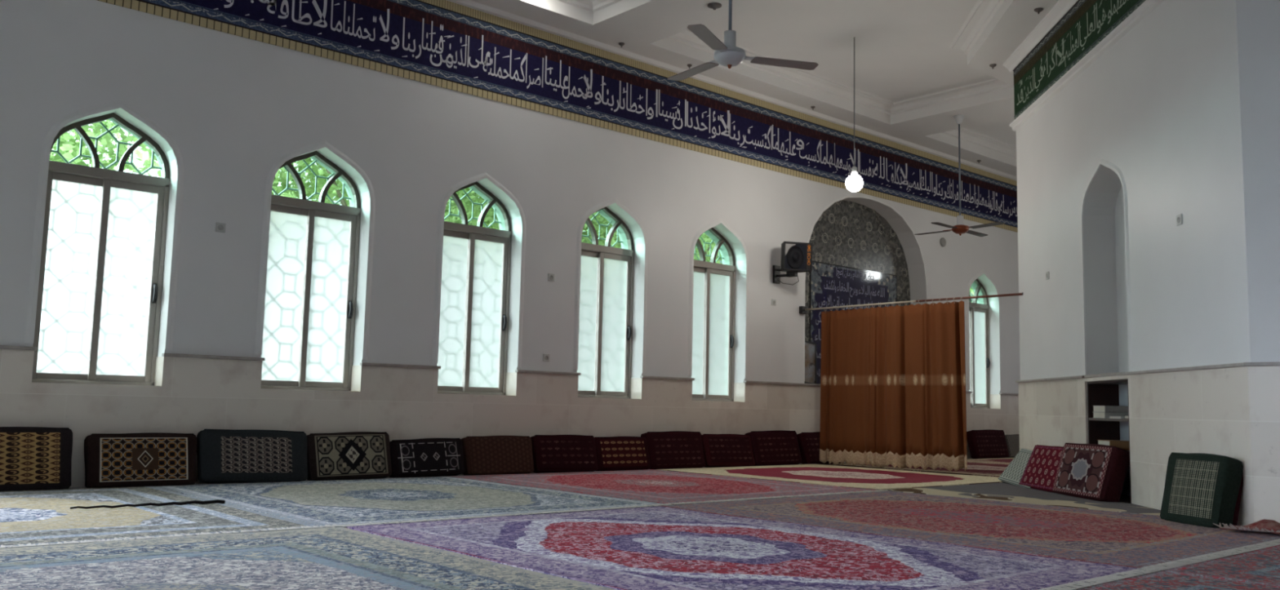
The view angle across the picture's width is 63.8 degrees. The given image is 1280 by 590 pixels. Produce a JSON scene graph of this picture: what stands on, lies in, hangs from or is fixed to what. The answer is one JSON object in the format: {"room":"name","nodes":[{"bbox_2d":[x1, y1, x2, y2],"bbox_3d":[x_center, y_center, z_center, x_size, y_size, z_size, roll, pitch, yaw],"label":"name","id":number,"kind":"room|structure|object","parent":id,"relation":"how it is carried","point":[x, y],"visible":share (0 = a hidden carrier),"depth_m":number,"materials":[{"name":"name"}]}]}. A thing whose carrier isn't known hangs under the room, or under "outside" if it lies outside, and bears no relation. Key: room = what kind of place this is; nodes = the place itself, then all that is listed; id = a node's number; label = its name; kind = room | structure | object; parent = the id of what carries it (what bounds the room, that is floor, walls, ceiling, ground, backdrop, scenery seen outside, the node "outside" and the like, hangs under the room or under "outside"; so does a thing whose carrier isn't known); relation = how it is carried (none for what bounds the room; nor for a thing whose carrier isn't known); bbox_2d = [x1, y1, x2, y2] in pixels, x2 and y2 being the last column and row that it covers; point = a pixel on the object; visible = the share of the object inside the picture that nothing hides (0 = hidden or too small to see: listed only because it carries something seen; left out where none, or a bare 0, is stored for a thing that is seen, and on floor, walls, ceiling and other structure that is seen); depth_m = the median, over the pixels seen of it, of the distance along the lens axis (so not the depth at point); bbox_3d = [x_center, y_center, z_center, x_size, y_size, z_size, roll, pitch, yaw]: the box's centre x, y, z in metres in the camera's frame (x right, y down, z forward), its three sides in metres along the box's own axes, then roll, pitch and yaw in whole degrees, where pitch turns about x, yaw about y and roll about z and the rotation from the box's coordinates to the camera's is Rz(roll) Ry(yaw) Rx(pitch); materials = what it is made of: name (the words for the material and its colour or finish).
{"room":"mosque","nodes":[
{"label":"mosque","id":0,"kind":"room"},
{"bbox_2d":[0,107,1018,488],"bbox_3d":[-1.448,-0.047,11.126,24.500,3.895,0.318,7,-8,-41],"label":"wall","id":1,"kind":"structure","parent":0,"point":[188,395],"depth_m":10.17,"materials":[{"name":"beige stone"}]},
{"bbox_2d":[31,112,169,386],"bbox_3d":[-4.526,-0.323,8.573,1.071,2.437,0.262,7,-8,-41],"label":"window","id":2,"kind":"structure","parent":1,"relation":"in","point":[98,313],"depth_m":8.55,"materials":[{"name":"white glass"}]},
{"bbox_2d":[51,121,161,174],"bbox_3d":[-4.607,-0.301,8.662,1.071,2.408,0.019,7,-8,-41],"label":"grille","id":3,"kind":"object","parent":2,"relation":"attached to","point":[116,126],"depth_m":8.80,"materials":[{"name":"green"}]},
{"bbox_2d":[260,151,360,391],"bbox_3d":[-3.191,-0.167,9.752,1.071,2.437,0.262,7,-8,-41],"label":"window","id":4,"kind":"structure","parent":1,"relation":"in","point":[308,344],"depth_m":9.74,"materials":[{"name":"white glass"}]},
{"bbox_2d":[271,159,351,204],"bbox_3d":[-3.272,-0.145,9.841,1.071,2.408,0.019,7,-8,-41],"label":"grille","id":5,"kind":"object","parent":4,"relation":"attached to","point":[308,166],"depth_m":10.01,"materials":[{"name":"green"}]},
{"bbox_2d":[436,182,511,395],"bbox_3d":[-1.856,-0.011,10.931,1.071,2.437,0.262,7,-8,-41],"label":"window","id":6,"kind":"structure","parent":1,"relation":"in","point":[475,286],"depth_m":10.94,"materials":[{"name":"white glass"}]},
{"bbox_2d":[444,188,500,227],"bbox_3d":[-1.937,0.011,11.020,1.071,2.408,0.019,7,-8,-41],"label":"grille","id":7,"kind":"object","parent":6,"relation":"attached to","point":[466,194],"depth_m":11.19,"materials":[{"name":"green"}]},
{"bbox_2d":[577,206,634,399],"bbox_3d":[-0.521,0.145,12.110,1.071,2.437,0.262,7,-8,-41],"label":"window","id":8,"kind":"structure","parent":1,"relation":"in","point":[606,271],"depth_m":12.13,"materials":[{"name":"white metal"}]},
{"bbox_2d":[582,211,622,247],"bbox_3d":[-0.602,0.167,12.198,1.071,2.408,0.019,7,-8,-41],"label":"grille","id":9,"kind":"object","parent":8,"relation":"attached to","point":[594,216],"depth_m":12.38,"materials":[{"name":"green"}]},
{"bbox_2d":[690,227,735,401],"bbox_3d":[0.815,0.301,13.289,1.071,2.437,0.262,7,-8,-41],"label":"window","id":10,"kind":"structure","parent":1,"relation":"in","point":[713,283],"depth_m":13.33,"materials":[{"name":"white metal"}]},
{"bbox_2d":[693,232,724,262],"bbox_3d":[0.734,0.323,13.377,1.071,2.408,0.019,7,-8,-41],"label":"grille","id":11,"kind":"object","parent":10,"relation":"attached to","point":[704,243],"depth_m":13.59,"materials":[{"name":"green"}]},
{"bbox_2d":[804,340,817,384],"bbox_3d":[2.365,0.956,14.565,0.462,0.656,0.095,7,-8,-41],"label":"framed picture","id":12,"kind":"object","parent":1,"relation":"on","point":[811,371],"visible":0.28,"depth_m":14.61,"materials":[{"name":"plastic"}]},
{"bbox_2d":[968,279,990,408],"bbox_3d":[5.604,0.860,17.517,1.071,2.437,0.262,7,-8,-41],"label":"window","id":13,"kind":"structure","parent":1,"relation":"in","point":[979,330],"depth_m":17.62,"materials":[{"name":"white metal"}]},
{"bbox_2d":[0,0,1020,393],"bbox_3d":[-1.339,-0.755,11.096,24.500,5.300,0.001,7,-8,-41],"label":"wall","id":14,"kind":"structure","parent":0,"point":[232,105],"depth_m":10.13,"materials":[{"name":"white paint"}]},
{"bbox_2d":[0,345,36,351],"bbox_3d":[-5.002,0.380,7.695,0.858,0.028,0.054,7,-8,-41],"label":"trim ledge","id":15,"kind":"object","parent":14,"relation":"attached to","point":[2,347],"visible":1,"depth_m":7.88,"materials":[{"name":"stone"}]},
{"bbox_2d":[24,101,184,350],"bbox_3d":[-4.322,-0.596,8.409,1.090,2.040,0.014,7,-8,-41],"label":"window frame","id":16,"kind":"structure","parent":14,"relation":"in","point":[53,131],"depth_m":8.32,"materials":[{"name":"white paint"}]},
{"bbox_2d":[161,353,265,360],"bbox_3d":[-3.667,0.536,8.874,0.858,0.028,0.054,7,-8,-41],"label":"trim ledge","id":17,"kind":"object","parent":14,"relation":"attached to","point":[178,355],"visible":1,"depth_m":8.84,"materials":[{"name":"stone"}]},
{"bbox_2d":[215,222,226,232],"bbox_3d":[-3.667,-0.589,8.994,0.084,0.084,0.014,7,-8,-41],"label":"wall socket","id":18,"kind":"object","parent":14,"relation":"attached to","point":[220,227],"visible":1,"depth_m":8.99,"materials":[{"name":"grey"}]},
{"bbox_2d":[254,141,375,359],"bbox_3d":[-2.986,-0.440,9.588,1.090,2.040,0.014,7,-8,-41],"label":"window frame","id":19,"kind":"structure","parent":14,"relation":"in","point":[282,160],"depth_m":9.49,"materials":[{"name":"white paint"}]},
{"bbox_2d":[360,362,440,368],"bbox_3d":[-2.332,0.692,10.053,0.858,0.028,0.054,7,-8,-41],"label":"trim ledge","id":20,"kind":"object","parent":14,"relation":"attached to","point":[361,363],"visible":1,"depth_m":10.01,"materials":[{"name":"stone"}]},
{"bbox_2d":[431,172,525,367],"bbox_3d":[-1.651,-0.284,10.767,1.090,2.040,0.014,7,-8,-41],"label":"window frame","id":21,"kind":"structure","parent":14,"relation":"in","point":[450,192],"depth_m":10.66,"materials":[{"name":"white paint"}]},
{"bbox_2d":[542,354,549,361],"bbox_3d":[-1.022,0.687,11.244,0.084,0.084,0.014,7,-8,-41],"label":"wall socket","id":22,"kind":"object","parent":14,"relation":"attached to","point":[545,357],"visible":1,"depth_m":11.24,"materials":[{"name":"grey"}]},
{"bbox_2d":[515,369,581,375],"bbox_3d":[-0.996,0.848,11.232,0.858,0.028,0.054,7,-8,-41],"label":"trim ledge","id":23,"kind":"object","parent":14,"relation":"attached to","point":[516,371],"visible":1,"depth_m":11.19,"materials":[{"name":"stone"}]},
{"bbox_2d":[547,273,554,281],"bbox_3d":[-0.980,-0.196,11.359,0.084,0.084,0.014,7,-8,-41],"label":"wall socket","id":24,"kind":"object","parent":14,"relation":"attached to","point":[550,276],"visible":1,"depth_m":11.36,"materials":[{"name":"grey"}]},
{"bbox_2d":[97,0,1017,232],"bbox_3d":[1.283,-2.215,13.552,17.400,0.928,0.014,7,-8,-41],"label":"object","id":25,"kind":"object","parent":14,"relation":"attached to","point":[442,43],"visible":0.91,"depth_m":11.85,"materials":[{"name":"blue fabric"}]},
{"bbox_2d":[573,197,648,373],"bbox_3d":[-0.316,-0.128,11.946,1.090,2.040,0.014,7,-8,-41],"label":"window frame","id":26,"kind":"structure","parent":14,"relation":"in","point":[608,202],"depth_m":11.83,"materials":[{"name":"white paint"}]},
{"bbox_2d":[640,375,694,380],"bbox_3d":[0.339,1.004,12.411,0.858,0.028,0.054,7,-8,-41],"label":"trim ledge","id":27,"kind":"object","parent":14,"relation":"attached to","point":[641,376],"visible":1,"depth_m":12.37,"materials":[{"name":"stone"}]},
{"bbox_2d":[687,218,748,378],"bbox_3d":[1.019,0.028,13.125,1.090,2.040,0.014,7,-8,-41],"label":"trim","id":28,"kind":"structure","parent":14,"relation":"in","point":[715,223],"depth_m":12.99,"materials":[{"name":"white paint"}]},
{"bbox_2d":[448,0,1017,181],"bbox_3d":[-1.272,-3.015,11.319,24.500,0.055,0.050,7,-8,-41],"label":"crown molding","id":29,"kind":"structure","parent":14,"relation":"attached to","point":[469,3],"depth_m":13.19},
{"bbox_2d":[773,241,812,284],"bbox_3d":[2.001,-0.422,13.697,0.437,0.551,0.526,7,-8,-41],"label":"wall speaker","id":30,"kind":"object","parent":14,"relation":"attached to","point":[796,257],"visible":1,"depth_m":13.58,"materials":[{"name":"black"}]},
{"bbox_2d":[743,380,972,393],"bbox_3d":[3.401,1.361,15.114,5.483,0.028,0.054,7,-8,-41],"label":"trim ledge","id":31,"kind":"object","parent":14,"relation":"attached to","point":[744,381],"visible":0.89,"depth_m":13.79,"materials":[{"name":"stone"}]},
{"bbox_2d":[803,195,927,382],"bbox_3d":[3.413,-0.073,15.277,3.060,2.805,0.006,7,-8,-41],"label":"trim","id":32,"kind":"structure","parent":14,"relation":"attached to","point":[846,197],"depth_m":14.74,"materials":[{"name":"white paint"}]},
{"bbox_2d":[799,292,1023,314],"bbox_3d":[3.343,0.107,13.020,0.102,0.104,3.254,7,-8,-43],"label":"curtain rod","id":33,"kind":"object","parent":14,"relation":"attached to","point":[802,309],"visible":0.91,"depth_m":12.93,"materials":[{"name":"beige"}]},
{"bbox_2d":[819,297,967,471],"bbox_3d":[3.176,1.144,13.092,0.172,2.120,2.210,7,-8,-43],"label":"curtain","id":34,"kind":"object","parent":33,"relation":"hanging from","point":[893,379],"visible":1,"depth_m":12.98,"materials":[{"name":"brown fabric"}]},
{"bbox_2d":[939,237,946,246],"bbox_3d":[4.915,-0.857,16.669,0.150,0.150,0.032,7,-8,-41],"label":"vent cap","id":35,"kind":"object","parent":14,"relation":"attached to","point":[943,242],"visible":1,"depth_m":16.64,"materials":[{"name":"grey"}]},
{"bbox_2d":[966,270,1001,391],"bbox_3d":[5.809,0.587,17.353,1.090,2.040,0.014,7,-8,-41],"label":"trim","id":36,"kind":"structure","parent":14,"relation":"in","point":[975,277],"depth_m":17.19,"materials":[{"name":"white paint"}]},
{"bbox_2d":[999,392,1018,395],"bbox_3d":[6.974,1.778,18.268,2.225,0.028,0.054,7,-8,-41],"label":"trim ledge","id":37,"kind":"object","parent":14,"relation":"attached to","point":[1003,393],"visible":0.45,"depth_m":17.66,"materials":[{"name":"stone"}]},
{"bbox_2d":[108,118,983,304],"bbox_3d":[-2.142,-0.114,10.740,21.687,2.285,0.220,7,-8,-41],"label":"wall","id":38,"kind":"structure","parent":0,"point":[723,251],"depth_m":11.42,"materials":[{"name":"grey"}]},
{"bbox_2d":[520,0,652,24],"bbox_3d":[-0.614,-3.530,7.874,4.950,0.265,5.280,7,-8,-41],"label":"ceiling","id":39,"kind":"structure","parent":0,"point":[590,11],"depth_m":11.24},
{"bbox_2d":[471,0,1058,176],"bbox_3d":[4.395,-3.595,4.977,24.500,0.001,17.100,7,-8,-41],"label":"ceiling","id":40,"kind":"structure","parent":0,"point":[640,26],"depth_m":11.95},
{"bbox_2d":[707,2,721,9],"bbox_3d":[0.784,-3.026,10.812,0.150,0.050,0.146,7,-8,-41],"label":"ceiling hook","id":41,"kind":"object","parent":40,"relation":"attached to","point":[714,6],"visible":1,"depth_m":10.78,"materials":[{"name":"grey"}]},
{"bbox_2d":[667,0,818,80],"bbox_3d":[0.566,-2.643,7.814,1.294,1.978,1.054,7,-8,-41],"label":"ceiling fan","id":42,"kind":"object","parent":40,"relation":"hanging from","point":[728,55],"visible":1,"depth_m":7.58,"materials":[{"name":"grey metal"}]},
{"bbox_2d":[914,114,1004,236],"bbox_3d":[4.532,-1.699,14.545,1.060,1.728,1.132,1,-6,1],"label":"ceiling fan","id":43,"kind":"object","parent":40,"relation":"hanging from","point":[960,228],"visible":1,"depth_m":14.52,"materials":[{"name":"brown metal"}]},
{"bbox_2d":[1034,7,1043,13],"bbox_3d":[4.157,-2.960,10.728,0.090,0.050,0.088,7,-8,-41],"label":"ceiling hook","id":44,"kind":"object","parent":40,"relation":"attached to","point":[1037,10],"visible":1,"depth_m":10.70,"materials":[{"name":"grey"}]},
{"bbox_2d":[344,458,1279,589],"bbox_3d":[4.285,1.326,4.450,24.500,0.001,17.100,7,-8,-41],"label":"floor","id":45,"kind":"structure","parent":0,"point":[1123,498],"depth_m":7.07,"materials":[{"name":"grey carpet"}]},
{"bbox_2d":[0,486,320,548],"bbox_3d":[-3.948,1.325,6.234,2.771,0.013,3.276,7,-8,-41],"label":"rug","id":46,"kind":"object","parent":45,"relation":"on","point":[26,517],"visible":0.94,"depth_m":6.20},
{"bbox_2d":[0,426,72,491],"bbox_3d":[-4.750,1.233,7.667,0.922,0.498,0.242,7,-8,-41],"label":"floor cushion","id":47,"kind":"object","parent":46,"relation":"on","point":[32,458],"visible":0.91,"depth_m":7.75,"materials":[{"name":"fabric"}]},
{"bbox_2d":[70,499,225,509],"bbox_3d":[-3.214,1.378,6.757,0.953,0.030,0.043,7,-8,-41],"label":"binding","id":48,"kind":"object","parent":46,"relation":"on","point":[217,501],"visible":1,"depth_m":6.78,"materials":[{"name":"black"}]},
{"bbox_2d":[0,524,616,589],"bbox_3d":[-1.693,1.107,3.740,2.914,0.017,3.578,7,-8,-41],"label":"rug","id":49,"kind":"object","parent":45,"relation":"on","point":[316,558],"visible":1,"depth_m":4.48,"materials":[{"name":"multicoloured carpet"}]},
{"bbox_2d":[155,476,672,528],"bbox_3d":[-1.863,1.558,7.994,2.765,0.017,3.338,7,-8,-41],"label":"rug","id":50,"kind":"object","parent":45,"relation":"on","point":[387,500],"visible":0.99,"depth_m":7.69,"materials":[{"name":"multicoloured carpet"}]},
{"bbox_2d":[84,432,197,488],"bbox_3d":[-4.025,1.341,8.318,0.842,0.450,0.226,7,-8,-42],"label":"floor cushion","id":51,"kind":"object","parent":50,"relation":"on","point":[111,460],"visible":0.92,"depth_m":8.24,"materials":[{"name":"fabric"}]},
{"bbox_2d":[196,429,307,483],"bbox_3d":[-3.342,1.402,8.911,0.938,0.476,0.240,7,-8,-41],"label":"floor cushion","id":52,"kind":"object","parent":50,"relation":"on","point":[224,455],"visible":0.96,"depth_m":8.82,"materials":[{"name":"fabric"}]},
{"bbox_2d":[306,431,392,480],"bbox_3d":[-2.690,1.490,9.492,0.822,0.450,0.233,7,-8,-42],"label":"floor cushion","id":53,"kind":"object","parent":50,"relation":"on","point":[350,455],"visible":0.86,"depth_m":9.41,"materials":[{"name":"fabric"}]},
{"bbox_2d":[389,438,465,477],"bbox_3d":[-2.088,1.592,10.032,0.813,0.388,0.218,7,-8,-42],"label":"floor cushion","id":54,"kind":"object","parent":45,"relation":"on","point":[424,457],"visible":0.88,"depth_m":9.96,"materials":[{"name":"fabric"}]},
{"bbox_2d":[461,435,533,475],"bbox_3d":[-1.464,1.656,10.585,0.832,0.416,0.216,7,-8,-42],"label":"floor cushion","id":55,"kind":"object","parent":45,"relation":"on","point":[486,455],"visible":0.9,"depth_m":10.50,"materials":[{"name":"fabric"}]},
{"bbox_2d":[530,435,598,473],"bbox_3d":[-0.823,1.727,11.145,0.853,0.421,0.228,6,-8,-40],"label":"floor cushion","id":56,"kind":"object","parent":45,"relation":"on","point":[550,453],"visible":0.91,"depth_m":11.05,"materials":[{"name":"fabric"}]},
{"bbox_2d":[594,436,650,471],"bbox_3d":[-0.226,1.809,11.673,0.822,0.406,0.222,7,-8,-42],"label":"floor cushion","id":57,"kind":"object","parent":45,"relation":"on","point":[613,453],"visible":0.84,"depth_m":11.60,"materials":[{"name":"fabric"}]},
{"bbox_2d":[447,469,877,505],"bbox_3d":[0.184,1.796,9.794,2.753,0.017,3.288,7,-8,-41],"label":"rug","id":58,"kind":"object","parent":45,"relation":"on","point":[660,486],"visible":0.96,"depth_m":9.55,"materials":[{"name":"red carpet"}]},
{"bbox_2d":[640,431,705,470],"bbox_3d":[0.402,1.852,12.230,0.922,0.460,0.222,7,-8,-41],"label":"floor cushion","id":59,"kind":"object","parent":45,"relation":"on","point":[671,450],"visible":0.77,"depth_m":12.15,"materials":[{"name":"fabric"}]},
{"bbox_2d":[701,434,755,467],"bbox_3d":[1.081,1.946,12.821,0.883,0.427,0.233,6,-8,-40],"label":"floor cushion","id":60,"kind":"object","parent":45,"relation":"on","point":[720,451],"visible":0.86,"depth_m":12.73,"materials":[{"name":"fabric"}]},
{"bbox_2d":[343,504,1154,589],"bbox_3d":[0.365,1.338,5.469,2.497,0.017,3.649,7,-8,-41],"label":"rug","id":61,"kind":"object","parent":45,"relation":"on","point":[660,548],"visible":0.97,"depth_m":5.18,"materials":[{"name":"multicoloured carpet"}]},
{"bbox_2d":[744,430,802,466],"bbox_3d":[1.746,2.002,13.406,0.932,0.469,0.236,7,-8,-42],"label":"floor cushion","id":62,"kind":"object","parent":45,"relation":"on","point":[775,447],"visible":0.76,"depth_m":13.32,"materials":[{"name":"fabric"}]},
{"bbox_2d":[796,431,840,465],"bbox_3d":[2.454,2.098,14.022,0.812,0.457,0.244,7,-8,-42],"label":"floor cushion","id":63,"kind":"object","parent":45,"relation":"on","point":[809,442],"visible":0.37,"depth_m":13.79,"materials":[{"name":"fabric"}]},
{"bbox_2d":[655,464,1002,490],"bbox_3d":[2.291,2.048,11.695,2.916,0.015,3.086,7,-8,-41],"label":"rug","id":64,"kind":"object","parent":45,"relation":"on","point":[880,479],"visible":0.94,"depth_m":11.44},
{"bbox_2d":[830,461,1009,477],"bbox_3d":[4.537,2.334,13.891,2.916,0.013,2.665,7,-8,-41],"label":"rug","id":65,"kind":"object","parent":45,"relation":"on","point":[976,468],"visible":0.27,"depth_m":13.32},
{"bbox_2d":[654,489,1279,569],"bbox_3d":[2.377,1.575,7.266,2.913,0.017,3.660,7,-8,-41],"label":"rug","id":66,"kind":"object","parent":45,"relation":"on","point":[1135,540],"visible":0.97,"depth_m":6.80,"materials":[{"name":"red carpet"}]},
{"bbox_2d":[1160,452,1243,528],"bbox_3d":[3.918,1.369,7.189,0.268,0.521,0.552,3,-6,-14],"label":"floor cushion","id":67,"kind":"object","parent":66,"relation":"on","point":[1201,490],"visible":0.91,"depth_m":7.05,"materials":[{"name":"fabric"}]},
{"bbox_2d":[1213,519,1279,534],"bbox_3d":[4.094,1.475,6.500,0.362,0.075,0.769,7,-8,-41],"label":"rug corner","id":68,"kind":"object","parent":66,"relation":"on","point":[1262,526],"visible":1,"depth_m":6.58,"materials":[{"name":"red carpet"}]},
{"bbox_2d":[966,429,1008,459],"bbox_3d":[5.725,2.461,16.927,1.052,0.484,0.226,7,-8,-41],"label":"floor cushion","id":69,"kind":"object","parent":45,"relation":"on","point":[988,443],"visible":0.92,"depth_m":16.78,"materials":[{"name":"fabric"}]},
{"bbox_2d":[967,457,1013,463],"bbox_3d":[6.758,2.593,15.853,2.966,0.013,2.666,7,-8,-41],"label":"rug","id":70,"kind":"object","parent":45,"relation":"on","point":[1004,460],"visible":0.12,"depth_m":16.00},
{"bbox_2d":[1004,434,1019,457],"bbox_3d":[6.429,2.583,17.554,0.812,0.406,0.215,7,-8,-41],"label":"floor cushion","id":71,"kind":"object","parent":45,"relation":"on","point":[1012,441],"visible":0.36,"depth_m":17.34,"materials":[{"name":"fabric"}]},
{"bbox_2d":[883,482,1160,515],"bbox_3d":[4.213,1.856,9.475,2.770,0.009,2.775,7,-8,-41],"label":"floor mat","id":72,"kind":"object","parent":45,"relation":"on","point":[999,491],"visible":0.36,"depth_m":9.19,"materials":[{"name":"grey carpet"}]},
{"bbox_2d":[998,448,1032,488],"bbox_3d":[4.037,1.824,10.651,0.355,0.435,0.914,1,-6,0],"label":"floor cushion","id":73,"kind":"object","parent":72,"relation":"on","point":[1012,474],"visible":0.45,"depth_m":10.83,"materials":[{"name":"fabric"}]},
{"bbox_2d":[1018,444,1063,493],"bbox_3d":[4.040,1.720,10.075,0.308,0.474,0.912,2,-6,-3],"label":"floor cushion","id":74,"kind":"object","parent":72,"relation":"on","point":[1040,472],"visible":0.56,"depth_m":10.12,"materials":[{"name":"fabric"}]},
{"bbox_2d":[1052,442,1129,502],"bbox_3d":[4.071,1.610,9.304,0.303,0.522,0.912,2,-6,-6],"label":"floor cushion","id":75,"kind":"object","parent":72,"relation":"on","point":[1093,472],"visible":0.83,"depth_m":9.09,"materials":[{"name":"fabric"}]},
{"bbox_2d":[1087,379,1131,502],"bbox_3d":[4.388,1.306,9.305,0.313,1.053,0.994,1,-6,3],"label":"bookshelf","id":76,"kind":"object","parent":45,"relation":"on","point":[1108,393],"visible":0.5,"depth_m":9.78,"materials":[{"name":"brown wood"}]},
{"bbox_2d":[1092,412,1128,418],"bbox_3d":[4.414,1.127,9.625,0.240,0.055,0.300,1,-6,3],"label":"book","id":77,"kind":"object","parent":76,"relation":"on","point":[1095,415],"visible":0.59,"depth_m":9.48,"materials":[{"name":"grey paper"}]},
{"bbox_2d":[1092,405,1128,413],"bbox_3d":[4.416,1.070,9.641,0.230,0.060,0.280,1,-6,2],"label":"book","id":78,"kind":"object","parent":77,"relation":"on","point":[1117,409],"visible":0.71,"depth_m":9.50,"materials":[{"name":"grey paper"}]},
{"bbox_3d":[4.401,1.514,9.503,0.240,0.060,0.340,1,-6,3],"label":"book","id":79,"kind":"object","parent":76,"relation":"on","visible":0},
{"bbox_3d":[4.403,1.450,9.530,0.240,0.070,0.320,1,-6,1],"label":"book","id":80,"kind":"object","parent":79,"relation":"on","visible":0},
{"bbox_2d":[1097,440,1128,448],"bbox_3d":[4.403,1.379,9.507,0.230,0.065,0.330,1,-6,6],"label":"book","id":81,"kind":"object","parent":80,"relation":"on","point":[1120,444],"visible":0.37,"depth_m":9.35,"materials":[{"name":"brown paper"}]},
{"bbox_2d":[1031,568,1279,589],"bbox_3d":[2.639,1.117,2.926,2.540,0.017,3.407,7,-8,-41],"label":"rug","id":82,"kind":"object","parent":45,"relation":"on","point":[1162,580],"visible":1,"depth_m":4.57,"materials":[{"name":"fabric"}]},
{"bbox_2d":[1142,539,1279,586],"bbox_3d":[4.466,1.330,4.539,2.423,0.017,3.408,7,-8,-41],"label":"rug","id":83,"kind":"object","parent":45,"relation":"on","point":[1262,565],"visible":1,"depth_m":5.14,"materials":[{"name":"fabric"}]},
{"bbox_2d":[649,0,1013,124],"bbox_3d":[3.661,-3.031,11.648,4.800,0.265,5.280,7,-8,-41],"label":"ceiling","id":84,"kind":"structure","parent":0,"point":[912,57],"depth_m":12.73,"materials":[{"name":"paint"}]},
{"bbox_2d":[845,36,863,191],"bbox_3d":[2.559,-2.163,12.281,0.210,1.895,0.210,7,-8,-41],"label":"pendant bulb","id":85,"kind":"object","parent":84,"relation":"hanging from","point":[854,182],"visible":1,"depth_m":12.15,"materials":[{"name":"white glass"}]},
{"bbox_2d":[804,200,910,341],"bbox_3d":[3.215,-0.014,15.494,3.100,2.865,0.001,7,-8,-41],"label":"wall","id":86,"kind":"structure","parent":0,"point":[847,233],"depth_m":15.65,"materials":[{"name":"grey tile"}]},
{"bbox_2d":[808,261,897,384],"bbox_3d":[3.238,0.478,15.463,2.150,1.780,0.015,7,-8,-41],"label":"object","id":87,"kind":"object","parent":86,"relation":"attached to","point":[831,285],"visible":0.38,"depth_m":15.29,"materials":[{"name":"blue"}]},
{"bbox_2d":[924,117,1016,166],"bbox_3d":[6.645,-2.462,16.346,4.150,0.265,2.180,7,-8,-41],"label":"ceiling","id":88,"kind":"structure","parent":0,"point":[997,140],"depth_m":16.61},
{"bbox_2d":[1017,366,1253,525],"bbox_3d":[4.390,1.300,9.361,0.320,1.100,5.046,1,-6,3],"label":"wall","id":89,"kind":"structure","parent":0,"point":[1203,411],"depth_m":8.23,"materials":[{"name":"beige stone"}]},
{"bbox_2d":[1080,159,1132,375],"bbox_3d":[4.276,-0.279,9.483,0.014,2.000,1.100,1,-6,3],"label":"trim niche moulding","id":90,"kind":"structure","parent":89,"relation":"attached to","point":[1109,165],"depth_m":9.04,"materials":[{"name":"white paint"}]},
{"bbox_2d":[1016,0,1279,380],"bbox_3d":[6.317,-0.814,8.944,5.714,5.300,7.210,7,-8,-41],"label":"wall pier","id":91,"kind":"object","parent":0,"point":[1185,104],"visible":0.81,"depth_m":8.13,"materials":[{"name":"white paint"}]},
{"bbox_2d":[1003,0,1078,72],"bbox_3d":[4.295,-3.017,9.884,0.110,0.110,5.130,1,-6,3],"label":"crown molding","id":92,"kind":"structure","parent":91,"relation":"attached to","point":[1061,7],"depth_m":11.24,"materials":[{"name":"white paint"}]},
{"bbox_2d":[1013,0,1145,119],"bbox_3d":[4.328,-2.646,9.799,0.018,0.647,5.045,1,-6,3],"label":"frieze","id":93,"kind":"object","parent":91,"relation":"attached to","point":[1086,23],"visible":1,"depth_m":10.56,"materials":[{"name":"green fabric"}]},
{"bbox_2d":[1009,0,1164,131],"bbox_3d":[4.302,-2.273,9.778,0.060,0.090,5.080,1,-6,3],"label":"trim","id":94,"kind":"structure","parent":91,"relation":"attached to","point":[1147,6],"depth_m":9.81,"materials":[{"name":"white paint"}]},
{"bbox_2d":[1083,164,1128,374],"bbox_3d":[4.432,-0.251,9.471,0.300,1.950,1.000,1,-6,3],"label":"niche","id":95,"kind":"object","parent":91,"relation":"in","point":[1104,233],"visible":0.5,"depth_m":9.93,"materials":[{"name":"paint"}]},
{"bbox_2d":[1015,361,1279,382],"bbox_3d":[4.677,0.578,7.865,1.688,0.030,8.103,3,-6,-15],"label":"ledge","id":96,"kind":"object","parent":91,"relation":"attached to","point":[1269,363],"visible":0.81,"depth_m":8.11,"materials":[{"name":"stone"}]},
{"bbox_2d":[1176,213,1182,226],"bbox_3d":[4.191,-0.585,7.995,0.014,0.084,0.084,1,-6,3],"label":"wall socket","id":97,"kind":"object","parent":91,"relation":"attached to","point":[1179,218],"visible":1,"depth_m":7.99,"materials":[{"name":"grey"}]},
{"bbox_2d":[1248,365,1279,523],"bbox_3d":[5.311,0.909,5.514,0.030,1.100,3.666,7,-8,-41],"label":"wall","id":98,"kind":"structure","parent":0,"point":[1264,382],"depth_m":6.81,"materials":[{"name":"beige stone"}]},
{"label":"outside","id":99,"kind":"structure","parent":0,"visible":0},
{"label":"ground","id":100,"kind":"structure","parent":99,"visible":0},
{"bbox_2d":[49,119,126,166],"bbox_3d":[-9.653,-1.189,12.411,6.371,6.704,3.172,7,-8,-41],"label":"tree","id":101,"kind":"object","parent":100,"relation":"on","point":[68,156],"visible":0.06,"depth_m":14.08,"materials":[{"name":"green plant"}]},
{"bbox_2d":[49,120,336,200],"bbox_3d":[-7.142,-0.763,15.851,5.390,6.700,3.189,7,-8,-41],"label":"tree","id":102,"kind":"object","parent":100,"relation":"on","point":[66,136],"visible":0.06,"depth_m":14.97,"materials":[{"name":"green plant"}]},
{"bbox_2d":[272,157,499,229],"bbox_3d":[-4.248,-0.578,16.998,3.235,6.706,5.108,-5,-8,44],"label":"tree","id":103,"kind":"object","parent":100,"relation":"on","point":[321,183],"visible":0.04,"depth_m":16.60,"materials":[{"name":"green plant"}]},
{"bbox_2d":[444,190,620,244],"bbox_3d":[-2.535,-0.243,19.551,5.314,6.658,3.224,7,-8,-41],"label":"tree","id":104,"kind":"object","parent":100,"relation":"on","point":[584,239],"visible":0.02,"depth_m":19.47,"materials":[{"name":"green plant"}]},
{"bbox_2d":[582,212,722,263],"bbox_3d":[0.247,-0.082,20.663,5.409,6.698,3.136,7,-8,-43],"label":"tree","id":105,"kind":"object","parent":100,"relation":"on","point":[706,238],"visible":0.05,"depth_m":19.80,"materials":[{"name":"green plant"}]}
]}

